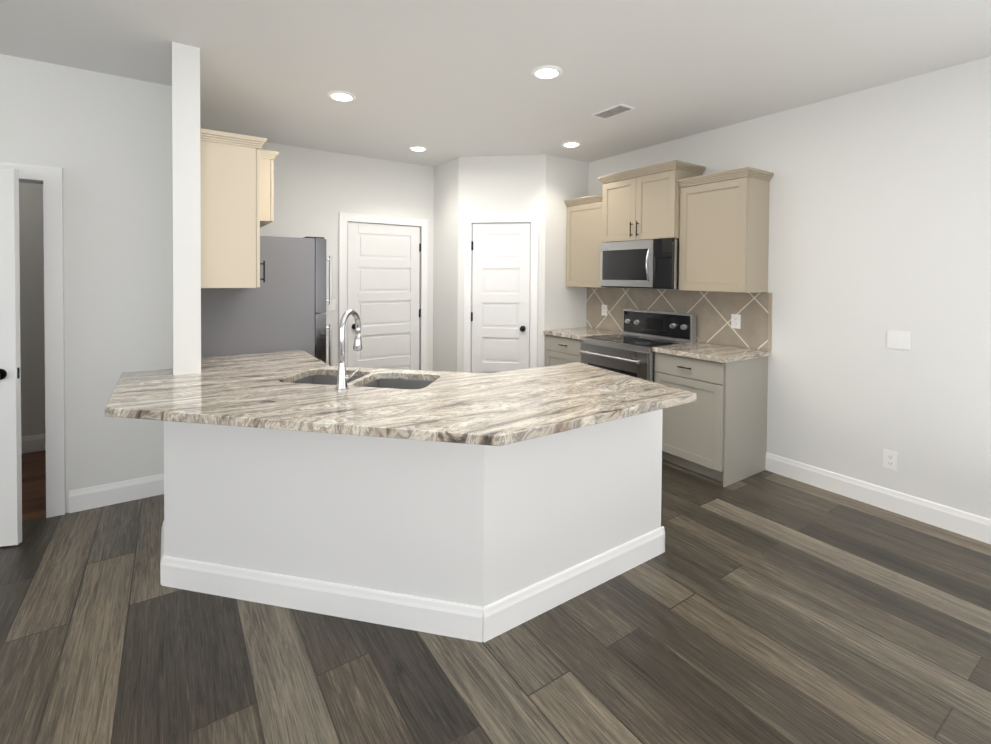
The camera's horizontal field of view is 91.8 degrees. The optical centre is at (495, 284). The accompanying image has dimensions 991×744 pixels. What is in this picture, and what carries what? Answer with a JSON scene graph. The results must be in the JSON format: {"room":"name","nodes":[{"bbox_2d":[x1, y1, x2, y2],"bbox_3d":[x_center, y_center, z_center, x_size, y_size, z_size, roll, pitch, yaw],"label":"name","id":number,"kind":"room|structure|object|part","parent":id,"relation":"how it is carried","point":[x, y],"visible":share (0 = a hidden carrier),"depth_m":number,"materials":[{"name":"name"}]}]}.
{"room":"kitchen","nodes":[
{"label":"kitchen","id":0,"kind":"room"},
{"bbox_2d":[21,434,45,453],"bbox_3d":[-4.758,1.321,3.340,4.170,0.135,0.016,0,1,-34],"label":"baseboard","id":1,"kind":"structure","parent":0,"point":[33,443],"depth_m":3.97,"materials":[{"name":"white paint"}]},
{"bbox_2d":[0,54,167,512],"bbox_3d":[-3.945,0.046,2.131,4.170,2.740,0.120,0,1,-34],"label":"wall","id":2,"kind":"structure","parent":0,"point":[108,134],"depth_m":3.06,"materials":[{"name":"white paint"}]},
{"bbox_2d":[0,168,21,546],"bbox_3d":[-2.950,0.394,2.500,0.734,2.030,0.354,0,1,-34],"label":"door","id":3,"kind":"structure","parent":2,"relation":"in","point":[10,461],"depth_m":2.58,"materials":[{"name":"white paint"}]},
{"bbox_2d":[0,162,64,517],"bbox_3d":[-3.070,0.354,2.731,0.944,2.117,0.166,0,1,-34],"label":"door frame","id":4,"kind":"structure","parent":2,"relation":"attached to","point":[50,179],"depth_m":2.90,"materials":[{"name":"white paint"}]},
{"bbox_2d":[69,473,163,512],"bbox_3d":[-2.429,1.343,3.105,0.495,0.135,0.016,0,1,-34],"label":"baseboard","id":5,"kind":"structure","parent":2,"relation":"attached to","point":[97,496],"depth_m":3.09,"materials":[{"name":"white paint"}]},
{"bbox_2d":[168,42,200,374],"bbox_3d":[-1.918,0.047,2.972,0.130,2.740,0.740,0,1,-34],"label":"wall","id":6,"kind":"structure","parent":0,"point":[184,178],"depth_m":2.66,"materials":[{"name":"white paint"}]},
{"bbox_2d":[200,128,266,287],"bbox_3d":[-1.680,-0.436,3.046,0.346,0.907,0.535,0,1,-34],"label":"upper cabinet","id":7,"kind":"object","parent":6,"relation":"attached to","point":[230,205],"visible":0.88,"depth_m":2.83,"materials":[{"name":"beige paint"}]},
{"bbox_2d":[260,149,278,227],"bbox_3d":[-2.027,-0.708,3.700,0.506,0.502,0.942,0,1,-34],"label":"upper cabinet","id":8,"kind":"object","parent":6,"relation":"attached to","point":[267,157],"visible":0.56,"depth_m":3.41,"materials":[{"name":"beige paint"}]},
{"bbox_2d":[164,421,467,603],"bbox_3d":[-0.938,0.993,2.351,1.132,0.885,1.418,0,1,-34],"label":"wall","id":9,"kind":"structure","parent":0,"point":[377,513],"depth_m":2.11,"materials":[{"name":"white paint"}]},
{"bbox_2d":[160,521,476,641],"bbox_3d":[-0.943,1.369,2.302,1.096,0.135,1.508,0,1,-34],"label":"baseboard","id":10,"kind":"structure","parent":9,"relation":"attached to","point":[460,620],"depth_m":2.10,"materials":[{"name":"white paint"}]},
{"bbox_2d":[105,309,696,445],"bbox_3d":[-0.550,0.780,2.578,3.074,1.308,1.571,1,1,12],"label":"countertop","id":11,"kind":"structure","parent":9,"relation":"on","point":[298,390],"depth_m":2.19,"materials":[{"name":"stone"}]},
{"bbox_2d":[260,142,443,370],"bbox_3d":[-1.753,0.013,4.967,2.640,2.740,0.120,0,1,-34],"label":"wall","id":12,"kind":"structure","parent":0,"point":[312,186],"depth_m":5.02,"materials":[{"name":"white paint"}]},
{"bbox_2d":[329,299,335,310],"bbox_3d":[-1.680,0.214,4.940,0.070,0.115,0.009,0,1,-34],"label":"light switch","id":13,"kind":"object","parent":12,"relation":"attached to","point":[332,307],"visible":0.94,"depth_m":4.95,"materials":[{"name":"white plastic"}]},
{"bbox_2d":[348,222,419,369],"bbox_3d":[-1.204,0.361,5.264,0.820,2.030,0.097,0,1,-34],"label":"back door","id":14,"kind":"structure","parent":12,"relation":"in","point":[383,278],"depth_m":5.27,"materials":[{"name":"white paint"}]},
{"bbox_2d":[339,212,428,370],"bbox_3d":[-1.235,0.317,5.310,1.014,2.127,0.143,0,1,-34],"label":"door frame","id":15,"kind":"structure","parent":12,"relation":"attached to","point":[344,218],"depth_m":5.30,"materials":[{"name":"white paint"}]},
{"bbox_2d":[444,174,507,372],"bbox_3d":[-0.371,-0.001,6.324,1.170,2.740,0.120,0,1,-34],"label":"wall","id":16,"kind":"structure","parent":0,"point":[463,197],"depth_m":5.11,"materials":[{"name":"white paint"}]},
{"bbox_2d":[464,215,537,372],"bbox_3d":[0.060,0.339,5.097,0.774,2.112,0.143,1,1,8],"label":"door frame","id":17,"kind":"structure","parent":16,"relation":"attached to","point":[468,248],"depth_m":5.01,"materials":[{"name":"white paint"}]},
{"bbox_2d":[472,223,530,372],"bbox_3d":[0.059,0.374,5.068,0.473,2.030,0.446,0,1,-34],"label":"pantry door","id":18,"kind":"structure","parent":16,"relation":"in","point":[501,299],"depth_m":5.05,"materials":[{"name":"white paint"}]},
{"bbox_2d":[0,450,990,743],"bbox_3d":[-0.277,1.470,2.098,10.200,0.050,10.200,0,1,-34],"label":"floor","id":19,"kind":"structure","parent":0,"point":[764,607],"depth_m":1.91,"materials":[{"name":"brown wood"}]},
{"bbox_2d":[201,236,331,365],"bbox_3d":[-1.859,0.519,3.825,0.876,1.767,0.900,0,1,-34],"label":"refrigerator","id":20,"kind":"object","parent":19,"relation":"on","point":[282,307],"visible":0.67,"depth_m":3.46,"materials":[{"name":"grey metal"}]},
{"bbox_2d":[545,335,582,365],"bbox_3d":[0.913,0.962,4.908,0.633,0.885,0.593,0,1,-34],"label":"base cabinet","id":21,"kind":"object","parent":19,"relation":"on","point":[561,350],"visible":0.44,"depth_m":4.78,"materials":[{"name":"grey paint"}]},
{"bbox_2d":[543,327,622,339],"bbox_3d":[0.918,0.499,4.900,0.630,0.038,0.594,0,1,-34],"label":"countertop","id":22,"kind":"structure","parent":21,"relation":"on","point":[577,333],"depth_m":4.82,"materials":[{"name":"stone"}]},
{"bbox_2d":[579,309,695,381],"bbox_3d":[1.239,0.836,4.305,0.708,1.165,0.756,0,1,-34],"label":"range","id":23,"kind":"object","parent":19,"relation":"on","point":[628,351],"visible":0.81,"depth_m":4.24,"materials":[{"name":"silver metal"}]},
{"bbox_2d":[654,352,767,486],"bbox_3d":[1.674,0.988,3.783,0.633,0.885,0.591,0,1,-34],"label":"base cabinet","id":24,"kind":"object","parent":19,"relation":"on","point":[717,430],"visible":0.75,"depth_m":3.56,"materials":[{"name":"grey paint"}]},
{"bbox_2d":[652,342,770,363],"bbox_3d":[1.685,0.525,3.767,0.630,0.038,0.615,0,1,-34],"label":"countertop","id":25,"kind":"structure","parent":24,"relation":"on","point":[719,353],"depth_m":3.65,"materials":[{"name":"stone"}]},
{"bbox_2d":[0,0,990,166],"bbox_3d":[-0.255,-1.319,2.049,10.200,0.050,10.200,0,1,-34],"label":"ceiling","id":26,"kind":"structure","parent":0,"point":[443,81],"depth_m":2.78,"materials":[{"name":"white paint"}]},
{"bbox_2d":[327,91,355,101],"bbox_3d":[-1.079,-1.317,3.375,0.196,0.014,0.196,0,1,-34],"label":"recessed light","id":27,"kind":"object","parent":26,"relation":"in","point":[343,96],"visible":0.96,"depth_m":3.35,"materials":[{"name":"white paint"}]},
{"bbox_2d":[408,145,427,150],"bbox_3d":[-0.764,-1.338,4.747,0.196,0.014,0.196,0,1,-34],"label":"recessed light","id":28,"kind":"object","parent":26,"relation":"in","point":[418,148],"visible":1,"depth_m":4.71,"materials":[{"name":"white paint"}]},
{"bbox_2d":[531,65,562,79],"bbox_3d":[0.316,-1.298,2.954,0.196,0.014,0.196,0,1,-34],"label":"recessed light","id":29,"kind":"object","parent":26,"relation":"in","point":[545,72],"visible":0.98,"depth_m":2.93,"materials":[{"name":"white paint"}]},
{"bbox_2d":[561,141,581,146],"bbox_3d":[0.718,-1.323,4.555,0.196,0.014,0.196,0,1,-34],"label":"recessed light","id":30,"kind":"object","parent":26,"relation":"in","point":[571,144],"visible":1,"depth_m":4.52,"materials":[{"name":"white paint"}]},
{"bbox_2d":[591,103,634,118],"bbox_3d":[0.888,-1.308,3.643,0.150,0.009,0.300,0,1,-34],"label":"ceiling vent","id":31,"kind":"object","parent":26,"relation":"in","point":[613,111],"visible":1,"depth_m":3.62,"materials":[{"name":"white metal"}]},
{"bbox_2d":[468,409,662,606],"bbox_3d":[0.391,1.004,2.322,1.140,0.885,0.120,0,1,-34],"label":"wall","id":32,"kind":"structure","parent":0,"point":[476,525],"depth_m":2.17,"materials":[{"name":"white paint"}]},
{"bbox_2d":[477,526,664,641],"bbox_3d":[0.420,1.380,2.286,1.168,0.135,0.046,0,1,-34],"label":"baseboard","id":33,"kind":"structure","parent":32,"relation":"attached to","point":[500,616],"depth_m":2.19,"materials":[{"name":"white paint"}]},
{"bbox_2d":[508,56,990,518],"bbox_3d":[2.646,0.082,3.017,0.120,2.740,8.500,0,1,-34],"label":"wall","id":34,"kind":"structure","parent":0,"point":[880,210],"depth_m":3.16,"materials":[{"name":"white paint"}]},
{"bbox_2d":[564,194,615,287],"bbox_3d":[1.029,-0.426,4.971,0.361,0.913,0.561,0,1,-34],"label":"upper cabinet","id":35,"kind":"object","parent":34,"relation":"attached to","point":[584,232],"visible":0.67,"depth_m":4.90,"materials":[{"name":"beige paint"}]},
{"bbox_2d":[598,160,705,242],"bbox_3d":[1.393,-0.706,4.381,0.416,0.627,0.867,0,1,-34],"label":"upper cabinet","id":36,"kind":"object","parent":34,"relation":"attached to","point":[643,203],"visible":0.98,"depth_m":4.21,"materials":[{"name":"beige paint"}]},
{"bbox_2d":[600,238,678,288],"bbox_3d":[1.371,-0.178,4.378,0.457,0.421,0.799,0,1,-34],"label":"over-the-range microwave","id":37,"kind":"object","parent":36,"relation":"attached to","point":[652,264],"visible":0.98,"depth_m":4.21,"materials":[{"name":"silver metal"}]},
{"bbox_2d":[586,287,772,350],"bbox_3d":[1.563,0.268,4.498,0.011,0.445,1.973,0,1,-34],"label":"tile backsplash","id":38,"kind":"structure","parent":34,"relation":"attached to","point":[713,311],"depth_m":4.14,"materials":[{"name":"beige tile"}]},
{"bbox_2d":[602,305,606,315],"bbox_3d":[1.153,0.273,5.091,0.007,0.115,0.075,0,1,-34],"label":"outlet","id":39,"kind":"object","parent":38,"relation":"attached to","point":[604,310],"visible":1,"depth_m":5.08,"materials":[{"name":"white plastic"}]},
{"bbox_2d":[731,314,740,328],"bbox_3d":[1.954,0.301,3.907,0.007,0.115,0.075,0,1,-34],"label":"outlet","id":40,"kind":"object","parent":38,"relation":"attached to","point":[735,320],"visible":1,"depth_m":3.91,"materials":[{"name":"white plastic"}]},
{"bbox_3d":[2.109,0.286,3.691,0.011,0.445,0.022,0,1,-34],"label":"backsplash edge trim","id":41,"kind":"part","parent":38,"relation":"part of","materials":[{"name":"beige tile"}]},
{"bbox_2d":[677,167,773,292],"bbox_3d":[1.807,-0.400,3.820,0.361,0.913,0.592,0,1,-34],"label":"upper cabinet","id":42,"kind":"object","parent":34,"relation":"attached to","point":[724,234],"visible":1,"depth_m":3.67,"materials":[{"name":"beige paint"}]},
{"bbox_2d":[765,452,990,543],"bbox_3d":[3.524,1.417,1.606,0.016,0.135,5.128,0,1,-34],"label":"baseboard","id":43,"kind":"structure","parent":34,"relation":"attached to","point":[967,524],"depth_m":3.09,"materials":[{"name":"white paint"}]},
{"bbox_2d":[883,449,897,470],"bbox_3d":[2.530,1.125,3.078,0.007,0.115,0.075,0,1,-34],"label":"outlet","id":44,"kind":"object","parent":34,"relation":"attached to","point":[890,459],"visible":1,"depth_m":3.08,"materials":[{"name":"white plastic"}]},
{"bbox_2d":[887,330,911,349],"bbox_3d":[2.552,0.351,3.038,0.009,0.115,0.121,0,1,-34],"label":"light switch","id":45,"kind":"object","parent":34,"relation":"attached to","point":[896,339],"visible":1,"depth_m":3.04,"materials":[{"name":"white plastic"}]}
]}

